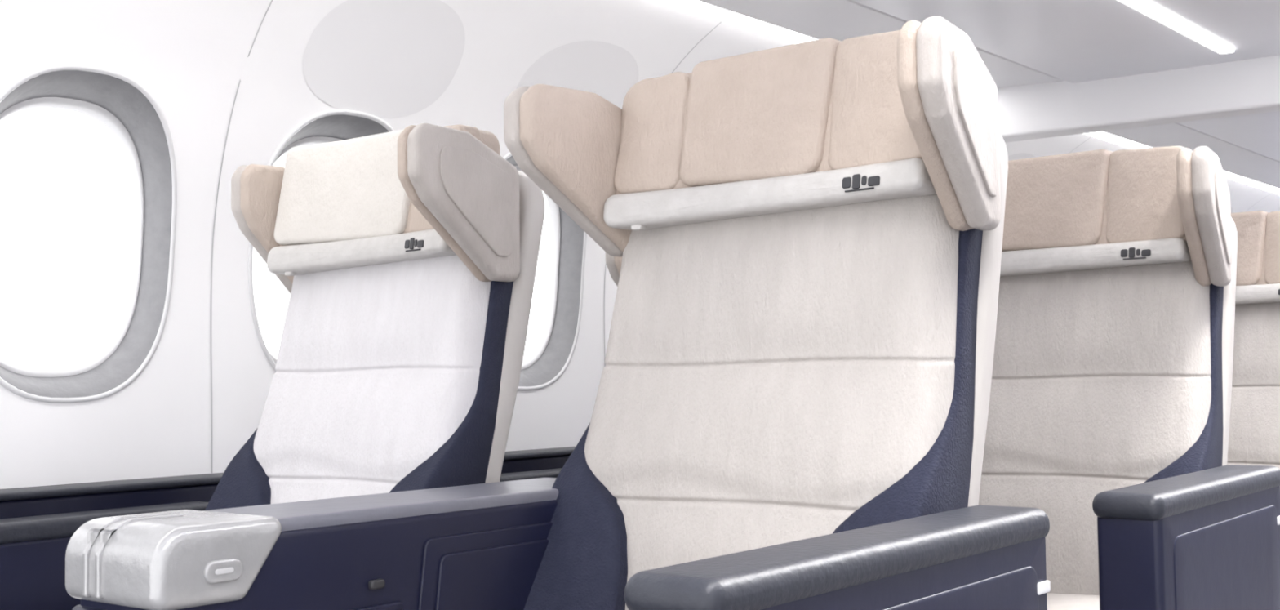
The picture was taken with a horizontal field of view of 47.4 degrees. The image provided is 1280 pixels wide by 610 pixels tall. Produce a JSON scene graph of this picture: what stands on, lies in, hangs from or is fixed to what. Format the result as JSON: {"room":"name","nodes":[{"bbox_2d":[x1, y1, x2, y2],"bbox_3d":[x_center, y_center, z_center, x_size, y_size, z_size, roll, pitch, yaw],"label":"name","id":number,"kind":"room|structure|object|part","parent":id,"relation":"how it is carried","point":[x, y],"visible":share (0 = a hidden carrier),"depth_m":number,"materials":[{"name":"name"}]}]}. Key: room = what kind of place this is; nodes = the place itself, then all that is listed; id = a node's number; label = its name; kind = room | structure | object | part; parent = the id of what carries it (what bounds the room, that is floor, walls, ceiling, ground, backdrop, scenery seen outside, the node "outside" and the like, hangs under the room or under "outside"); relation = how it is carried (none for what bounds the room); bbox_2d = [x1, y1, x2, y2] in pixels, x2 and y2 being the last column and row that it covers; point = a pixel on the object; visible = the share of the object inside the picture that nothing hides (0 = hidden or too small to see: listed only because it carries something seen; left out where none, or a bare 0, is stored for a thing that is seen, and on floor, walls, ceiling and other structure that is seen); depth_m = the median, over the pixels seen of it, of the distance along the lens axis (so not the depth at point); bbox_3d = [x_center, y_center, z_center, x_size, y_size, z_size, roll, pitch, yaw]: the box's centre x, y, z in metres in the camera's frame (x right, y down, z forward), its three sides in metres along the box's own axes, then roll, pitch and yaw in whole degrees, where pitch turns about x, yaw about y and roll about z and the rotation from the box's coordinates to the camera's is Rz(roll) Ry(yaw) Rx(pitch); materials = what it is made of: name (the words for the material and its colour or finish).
{"room":"aircraft cabin","nodes":[
{"label":"aircraft cabin","id":0,"kind":"room"},
{"bbox_2d":[0,0,1279,488],"bbox_3d":[0.743,0.213,4.215,0.364,1.640,8.800,-3,-3,38],"label":"wall","id":1,"kind":"structure","parent":0,"point":[191,55],"depth_m":2.60,"materials":[{"name":"plastic"}]},
{"bbox_2d":[0,70,172,397],"bbox_3d":[-0.943,-0.112,2.402,0.149,0.528,0.376,-3,-3,38],"label":"reveal","id":2,"kind":"object","parent":1,"relation":"attached to","point":[117,96],"depth_m":2.50,"materials":[{"name":"white plastic"}]},
{"bbox_3d":[-0.970,-0.110,2.424,0.080,0.460,0.338,-3,-3,38],"label":"inner rim","id":3,"kind":"part","parent":2,"relation":"part of","materials":[{"name":"white plastic"}]},
{"bbox_2d":[0,64,177,403],"bbox_3d":[-0.911,-0.113,2.378,0.081,0.546,0.394,-3,-3,38],"label":"bezel","id":4,"kind":"object","parent":1,"relation":"attached to","point":[142,89],"visible":1,"depth_m":2.45,"materials":[{"name":"white plastic"}]},
{"bbox_2d":[210,0,272,472],"bbox_3d":[-0.632,-0.184,2.510,0.356,0.955,0.003,-3,-3,38],"label":"trim","id":5,"kind":"structure","parent":1,"relation":"attached to","point":[272,0],"depth_m":2.60,"materials":[{"name":"grey plastic"}]},
{"bbox_2d":[0,446,575,518],"bbox_3d":[0.761,0.677,4.418,0.093,0.630,8.500,-3,-3,38],"label":"ledge","id":6,"kind":"object","parent":1,"relation":"attached to","point":[16,502],"visible":0.02,"depth_m":2.38,"materials":[{"name":"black plastic"}]},
{"bbox_2d":[248,109,394,371],"bbox_3d":[-0.569,-0.098,2.808,0.081,0.546,0.394,-3,-3,38],"label":"bezel","id":7,"kind":"object","parent":1,"relation":"attached to","point":[384,123],"visible":0.41,"depth_m":2.70,"materials":[{"name":"white plastic"}]},
{"bbox_2d":[266,114,389,363],"bbox_3d":[-0.601,-0.097,2.833,0.149,0.528,0.376,-3,-3,38],"label":"reveal","id":8,"kind":"object","parent":1,"relation":"attached to","point":[343,126],"depth_m":2.81,"materials":[{"name":"white plastic"}]},
{"bbox_3d":[-0.628,-0.095,2.854,0.080,0.460,0.338,-3,-3,38],"label":"inner rim","id":9,"kind":"part","parent":8,"relation":"part of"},
{"bbox_2d":[302,0,465,118],"bbox_3d":[-0.470,-0.473,2.768,0.164,0.210,0.370,-3,-3,38],"label":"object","id":10,"kind":"structure","parent":1,"relation":"attached to","point":[381,59],"depth_m":2.77,"materials":[{"name":"white plastic"}]},
{"bbox_2d":[506,155,583,386],"bbox_3d":[-0.259,-0.081,3.264,0.149,0.528,0.376,-3,-3,38],"label":"reveal","id":11,"kind":"object","parent":1,"relation":"attached to","point":[557,352],"depth_m":3.41,"materials":[{"name":"white plastic"}]},
{"bbox_3d":[-0.286,-0.080,3.285,0.080,0.460,0.338,-3,-3,38],"label":"inner rim","id":12,"kind":"part","parent":11,"relation":"part of","materials":[{"name":"white plastic"}]},
{"bbox_2d":[503,151,586,390],"bbox_3d":[-0.228,-0.083,3.239,0.081,0.546,0.394,-3,-3,38],"label":"bezel","id":13,"kind":"object","parent":1,"relation":"attached to","point":[553,380],"visible":0.27,"depth_m":3.38,"materials":[{"name":"white plastic"}]},
{"bbox_2d":[515,40,638,109],"bbox_3d":[-0.128,-0.458,3.199,0.164,0.210,0.370,-3,-3,38],"label":"trim","id":14,"kind":"structure","parent":1,"relation":"attached to","point":[606,70],"depth_m":3.17,"materials":[{"name":"white plastic"}]},
{"bbox_2d":[604,22,721,366],"bbox_3d":[0.052,-0.154,3.371,0.356,0.955,0.003,-3,-3,38],"label":"trim","id":15,"kind":"structure","parent":1,"relation":"attached to","point":[721,22],"depth_m":3.47,"materials":[{"name":"grey plastic"}]},
{"bbox_2d":[655,0,817,44],"bbox_3d":[0.230,-0.646,3.282,0.067,0.015,0.549,-3,-3,38],"label":"light","id":16,"kind":"object","parent":1,"relation":"attached to","point":[735,19],"depth_m":3.30,"materials":[{"name":"white plastic"}]},
{"bbox_2d":[697,0,1279,188],"bbox_3d":[1.160,-0.610,4.146,0.270,0.035,8.800,-3,-3,38],"label":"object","id":17,"kind":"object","parent":1,"relation":"attached to","point":[841,20],"depth_m":3.55,"materials":[{"name":"white plastic"}]},
{"bbox_2d":[1008,152,1035,160],"bbox_3d":[1.240,-0.397,4.921,0.164,0.210,0.370,-3,-3,38],"label":"trim","id":18,"kind":"structure","parent":1,"relation":"attached to","point":[1022,155],"depth_m":4.85,"materials":[{"name":"white plastic"}]},
{"bbox_2d":[1084,131,1151,149],"bbox_3d":[1.676,-0.583,5.104,0.067,0.015,0.478,-3,-3,38],"label":"light","id":19,"kind":"object","parent":1,"relation":"attached to","point":[1108,137],"depth_m":5.14,"materials":[{"name":"white plastic"}]},
{"bbox_2d":[996,54,1279,142],"bbox_3d":[2.076,-0.597,3.239,2.840,0.168,0.100,-3,-3,38],"label":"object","id":20,"kind":"structure","parent":1,"relation":"attached to","point":[1251,86],"depth_m":3.79,"materials":[{"name":"white plastic"}]},
{"bbox_2d":[1222,170,1279,195],"bbox_3d":[2.686,-0.538,6.376,0.067,0.015,1.056,-3,-3,38],"label":"light","id":21,"kind":"object","parent":1,"relation":"attached to","point":[1229,175],"depth_m":6.40,"materials":[{"name":"white plastic"}]},
{"bbox_3d":[2.157,-1.096,3.372,2.480,0.040,8.800,-3,-3,38],"label":"ceiling","id":22,"kind":"structure","parent":0,"visible":0},
{"bbox_2d":[852,0,1279,161],"bbox_3d":[1.643,-0.836,3.738,0.990,0.472,8.750,-3,-3,38],"label":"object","id":23,"kind":"structure","parent":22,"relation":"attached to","point":[1071,41],"depth_m":3.32,"materials":[{"name":"grey plastic"}]},
{"bbox_2d":[1117,0,1234,53],"bbox_3d":[0.232,-0.664,2.023,0.035,0.009,3.820,-3,-3,38],"label":"strip light","id":24,"kind":"object","parent":23,"relation":"attached to","point":[1153,11],"depth_m":3.23,"materials":[{"name":"white plastic"}]},
{"bbox_3d":[2.154,0.965,3.238,3.780,0.050,9.000,-3,-3,38],"label":"floor","id":25,"kind":"structure","parent":0,"visible":0},
{"bbox_2d":[0,501,208,609],"bbox_3d":[-0.888,0.614,2.165,0.085,0.595,0.600,-3,-3,38],"label":"window-side armrest","id":26,"kind":"object","parent":25,"relation":"on","point":[33,548],"visible":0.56,"depth_m":2.13,"materials":[{"name":"blue plastic"}]},
{"bbox_3d":[-0.884,0.627,2.168,0.075,0.570,0.570,-3,-3,38],"label":"armrest","id":27,"kind":"part","parent":26,"relation":"part of","materials":[{"name":"blue plastic"}]},
{"bbox_2d":[65,477,558,609],"bbox_3d":[-0.290,0.552,1.695,0.183,0.660,0.740,-3,-3,38],"label":"console","id":28,"kind":"object","parent":25,"relation":"on","point":[481,546],"visible":0.82,"depth_m":1.55,"materials":[{"name":"blue plastic"}]},
{"bbox_3d":[-0.495,0.587,1.434,0.158,0.572,0.058,-3,-3,38],"label":"cap panel","id":29,"kind":"part","parent":28,"relation":"part of","materials":[{"name":"plastic"}]},
{"bbox_3d":[-0.324,0.331,1.542,0.008,0.012,0.190,-3,-3,38],"label":"console rail","id":30,"kind":"part","parent":28,"relation":"part of","materials":[{"name":"blue plastic"}]},
{"bbox_3d":[-0.159,0.425,1.748,0.014,0.315,0.358,-3,-3,38],"label":"console recess frame","id":31,"kind":"part","parent":28,"relation":"part of","materials":[{"name":"blue plastic"}]},
{"bbox_3d":[-0.156,0.420,1.745,0.012,0.265,0.298,-3,-3,38],"label":"console storage door","id":32,"kind":"part","parent":28,"relation":"part of","materials":[{"name":"blue plastic"}]},
{"bbox_2d":[204,123,544,510],"bbox_3d":[-0.537,0.324,2.063,0.538,1.196,0.751,-3,-3,38],"label":"seat","id":33,"kind":"object","parent":25,"relation":"on","point":[406,259],"visible":0.88,"depth_m":2.18,"materials":[{"name":"white fabric"}]},
{"bbox_3d":[-0.602,0.225,2.281,0.121,0.615,0.367,-3,-3,38],"label":"trim","id":34,"kind":"part","parent":33,"relation":"part of","materials":[{"name":"blue fabric"}]},
{"bbox_3d":[-0.557,-0.051,2.323,0.014,0.009,0.015,-3,-3,38],"label":"bar knob","id":35,"kind":"part","parent":33,"relation":"part of","materials":[{"name":"plastic"}]},
{"bbox_2d":[273,128,409,244],"bbox_3d":[-0.443,-0.180,2.304,0.302,0.169,0.110,-3,-3,38],"label":"headrest pillow","id":36,"kind":"object","parent":33,"relation":"on","point":[351,191],"depth_m":2.28,"materials":[{"name":"beige fabric"}]},
{"bbox_2d":[253,254,490,503],"bbox_3d":[-0.430,0.195,2.217,0.464,0.625,0.196,-3,-3,38],"label":"cushion","id":37,"kind":"object","parent":33,"relation":"on","point":[380,383],"depth_m":2.18,"materials":[{"name":"white fabric"}]},
{"bbox_2d":[404,240,409,248],"bbox_3d":[-0.343,-0.090,2.150,0.006,0.013,0.011,2,-4,-43],"label":"print","id":38,"kind":"object","parent":33,"relation":"on","point":[406,242],"depth_m":2.15,"materials":[{"name":"grey"}]},
{"bbox_2d":[408,237,414,248],"bbox_3d":[-0.335,-0.090,2.142,0.010,0.017,0.007,-3,-3,38],"label":"print","id":39,"kind":"object","parent":33,"relation":"on","point":[411,240],"depth_m":2.14,"materials":[{"name":"grey"}]},
{"bbox_2d":[405,248,421,251],"bbox_3d":[-0.333,-0.080,2.137,0.004,0.002,0.037,2,-4,-43],"label":"print","id":40,"kind":"object","parent":33,"relation":"on","point":[406,249],"depth_m":2.14,"materials":[{"name":"grey"}]},
{"bbox_2d":[413,239,417,246],"bbox_3d":[-0.328,-0.091,2.134,0.006,0.011,0.006,-3,-3,38],"label":"print","id":41,"kind":"object","parent":33,"relation":"on","point":[415,240],"depth_m":2.13,"materials":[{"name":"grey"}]},
{"bbox_2d":[417,240,423,247],"bbox_3d":[-0.319,-0.089,2.125,0.005,0.011,0.015,2,-4,-43],"label":"print","id":42,"kind":"object","parent":33,"relation":"on","point":[420,242],"depth_m":2.12,"materials":[{"name":"grey"}]},
{"bbox_3d":[-0.327,0.211,2.063,0.121,0.615,0.367,-3,-3,38],"label":"trim","id":43,"kind":"part","parent":33,"relation":"part of","materials":[{"name":"blue fabric"}]},
{"bbox_3d":[-0.232,-0.145,2.070,0.008,0.145,0.168,-2,-3,31],"label":"headrest wing panel","id":44,"kind":"part","parent":33,"relation":"part of","materials":[{"name":"beige fabric"}]},
{"bbox_2d":[499,467,561,481],"bbox_3d":[-0.309,0.640,2.893,0.085,0.595,0.600,-3,-3,38],"label":"window-side armrest","id":45,"kind":"object","parent":25,"relation":"on","point":[551,473],"visible":0.07,"depth_m":2.98,"materials":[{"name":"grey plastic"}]},
{"bbox_2d":[605,252,622,286],"bbox_3d":[0.053,0.369,2.781,0.538,1.156,0.751,-3,-3,38],"label":"seat","id":46,"kind":"object","parent":25,"relation":"on","point":[613,263],"visible":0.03,"depth_m":3.07,"materials":[{"name":"white fabric"}]},
{"bbox_2d":[503,16,1008,609],"bbox_3d":[0.033,0.284,1.587,0.598,1.216,0.751,-3,-3,38],"label":"seat","id":47,"kind":"object","parent":25,"relation":"on","point":[807,236],"visible":0.97,"depth_m":1.72,"materials":[{"name":"white fabric"}]},
{"bbox_3d":[-0.054,0.197,1.821,0.134,0.615,0.367,-3,-3,38],"label":"trim","id":48,"kind":"part","parent":47,"relation":"part of","materials":[{"name":"blue fabric"}]},
{"bbox_3d":[-0.002,-0.100,1.858,0.015,0.009,0.015,-3,-3,38],"label":"bar knob","id":49,"kind":"part","parent":47,"relation":"part of","materials":[{"name":"plastic"}]},
{"bbox_2d":[679,37,840,186],"bbox_3d":[0.160,-0.231,1.809,0.218,0.169,0.096,-3,-3,38],"label":"headrest pillow","id":50,"kind":"object","parent":47,"relation":"on","point":[768,117],"depth_m":1.77,"materials":[{"name":"beige fabric"}]},
{"bbox_2d":[584,194,959,609],"bbox_3d":[0.133,0.166,1.745,0.516,0.625,0.196,-3,-3,38],"label":"cushion","id":51,"kind":"object","parent":47,"relation":"on","point":[779,368],"depth_m":1.72,"materials":[{"name":"white fabric"}]},
{"bbox_2d":[842,177,851,188],"bbox_3d":[0.237,-0.140,1.666,0.006,0.013,0.013,2,-4,-44],"label":"print","id":52,"kind":"object","parent":47,"relation":"on","point":[846,181],"depth_m":1.66,"materials":[{"name":"grey"}]},
{"bbox_2d":[852,173,860,189],"bbox_3d":[0.246,-0.140,1.657,0.011,0.017,0.007,-3,-3,38],"label":"print","id":53,"kind":"object","parent":47,"relation":"on","point":[855,177],"depth_m":1.65,"materials":[{"name":"grey"}]},
{"bbox_2d":[844,186,874,192],"bbox_3d":[0.249,-0.131,1.652,0.004,0.002,0.041,2,-4,-44],"label":"print","id":54,"kind":"object","parent":47,"relation":"on","point":[847,189],"depth_m":1.65,"materials":[{"name":"grey"}]},
{"bbox_2d":[861,175,866,185],"bbox_3d":[0.254,-0.141,1.649,0.007,0.011,0.006,-3,-3,38],"label":"print","id":55,"kind":"object","parent":47,"relation":"on","point":[864,178],"depth_m":1.65,"materials":[{"name":"grey"}]},
{"bbox_2d":[867,175,879,186],"bbox_3d":[0.263,-0.139,1.639,0.005,0.011,0.017,2,-4,-44],"label":"print","id":56,"kind":"object","parent":47,"relation":"on","point":[873,180],"depth_m":1.64,"materials":[{"name":"grey"}]},
{"bbox_3d":[0.252,0.181,1.579,0.134,0.615,0.367,-3,-3,38],"label":"trim","id":57,"kind":"part","parent":47,"relation":"part of","materials":[{"name":"blue fabric"}]},
{"bbox_3d":[0.364,-0.195,1.581,0.008,0.145,0.156,-2,-3,29],"label":"headrest wing panel","id":58,"kind":"part","parent":47,"relation":"part of","materials":[{"name":"beige fabric"}]},
{"bbox_2d":[624,504,1050,609],"bbox_3d":[0.210,0.540,1.287,0.090,0.674,0.606,-3,-3,38],"label":"armrest","id":59,"kind":"object","parent":25,"relation":"on","point":[979,557],"visible":1,"depth_m":1.25,"materials":[{"name":"navy plastic"},{"name":"dark gray leather"}]},
{"bbox_3d":[0.243,0.456,1.272,0.008,0.400,0.520,-3,-3,38],"label":"panel","id":60,"kind":"part","parent":59,"relation":"part of","materials":[{"name":"blue plastic"}]},
{"bbox_2d":[978,145,1237,609],"bbox_3d":[0.596,0.325,2.326,0.598,1.188,0.751,-3,-3,38],"label":"seat","id":61,"kind":"object","parent":25,"relation":"on","point":[1113,356],"visible":0.53,"depth_m":2.42,"materials":[{"name":"white fabric"}]},
{"bbox_2d":[1001,149,1112,251],"bbox_3d":[0.723,-0.177,2.549,0.218,0.169,0.096,-3,-3,38],"label":"headrest pillow","id":62,"kind":"object","parent":61,"relation":"on","point":[1059,202],"depth_m":2.50,"materials":[{"name":"beige fabric"}]},
{"bbox_2d":[1046,592,1099,609],"bbox_3d":[0.527,0.509,2.233,0.470,0.108,0.530,-3,-3,38],"label":"seat cushion","id":63,"kind":"object","parent":61,"relation":"on","point":[1055,601],"depth_m":2.24,"materials":[{"name":"white fabric"}]},
{"bbox_2d":[978,260,1211,595],"bbox_3d":[0.705,0.219,2.477,0.516,0.625,0.196,-3,-3,38],"label":"cushion","id":64,"kind":"object","parent":61,"relation":"on","point":[1101,375],"depth_m":2.42,"materials":[{"name":"white fabric"}]},
{"bbox_2d":[1120,248,1127,257],"bbox_3d":[0.800,-0.086,2.405,0.006,0.013,0.013,2,-4,-44],"label":"print","id":65,"kind":"object","parent":61,"relation":"on","point":[1123,251],"depth_m":2.40,"materials":[{"name":"grey"}]},
{"bbox_2d":[1128,247,1135,257],"bbox_3d":[0.809,-0.086,2.396,0.011,0.017,0.007,-3,-3,38],"label":"print","id":66,"kind":"object","parent":61,"relation":"on","point":[1131,250],"depth_m":2.39,"materials":[{"name":"grey"}]},
{"bbox_2d":[1122,257,1146,259],"bbox_3d":[0.811,-0.076,2.391,0.004,0.002,0.041,2,-4,-44],"label":"print","id":67,"kind":"object","parent":61,"relation":"on","point":[1123,258],"depth_m":2.39,"materials":[{"name":"grey"}]},
{"bbox_2d":[1136,248,1140,255],"bbox_3d":[0.817,-0.087,2.388,0.007,0.011,0.006,-3,-3,38],"label":"print","id":68,"kind":"object","parent":61,"relation":"on","point":[1138,251],"depth_m":2.39,"materials":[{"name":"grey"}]},
{"bbox_2d":[1141,248,1151,256],"bbox_3d":[0.826,-0.085,2.378,0.005,0.011,0.017,2,-4,-44],"label":"print","id":69,"kind":"object","parent":61,"relation":"on","point":[1144,252],"depth_m":2.38,"materials":[{"name":"grey"}]},
{"bbox_3d":[0.824,0.235,2.311,0.134,0.615,0.367,-3,-3,38],"label":"trim","id":70,"kind":"part","parent":61,"relation":"part of","materials":[{"name":"blue fabric"}]},
{"bbox_3d":[0.926,-0.141,2.320,0.008,0.145,0.156,-2,-3,29],"label":"headrest wing panel","id":71,"kind":"part","parent":61,"relation":"part of","materials":[{"name":"beige fabric"}]},
{"bbox_2d":[1092,464,1279,609],"bbox_3d":[0.770,0.568,1.991,0.090,0.666,0.546,-3,-3,38],"label":"armrest","id":72,"kind":"object","parent":25,"relation":"on","point":[1209,539],"visible":1,"depth_m":1.87,"materials":[{"name":"navy plastic"},{"name":"grey leather"}]},
{"bbox_3d":[0.803,0.488,1.977,0.008,0.400,0.460,-3,-3,38],"label":"panel","id":73,"kind":"part","parent":72,"relation":"part of","materials":[{"name":"blue plastic"}]},
{"bbox_2d":[1226,210,1279,469],"bbox_3d":[1.174,0.366,3.054,0.598,1.156,0.751,-3,-3,38],"label":"seat","id":74,"kind":"object","parent":25,"relation":"on","point":[1254,436],"visible":0.12,"depth_m":3.17,"materials":[{"name":"white fabric"}]},
{"bbox_2d":[1231,210,1269,285],"bbox_3d":[1.301,-0.119,3.275,0.218,0.169,0.096,-3,-3,38],"label":"headrest pillow","id":75,"kind":"object","parent":74,"relation":"on","point":[1252,228],"depth_m":3.19,"materials":[{"name":"beige fabric"}]},
{"bbox_2d":[1226,302,1279,469],"bbox_3d":[1.284,0.277,3.204,0.516,0.625,0.196,-3,-3,38],"label":"cushion","id":76,"kind":"object","parent":74,"relation":"on","point":[1254,436],"depth_m":3.16,"materials":[{"name":"white fabric"}]}
]}

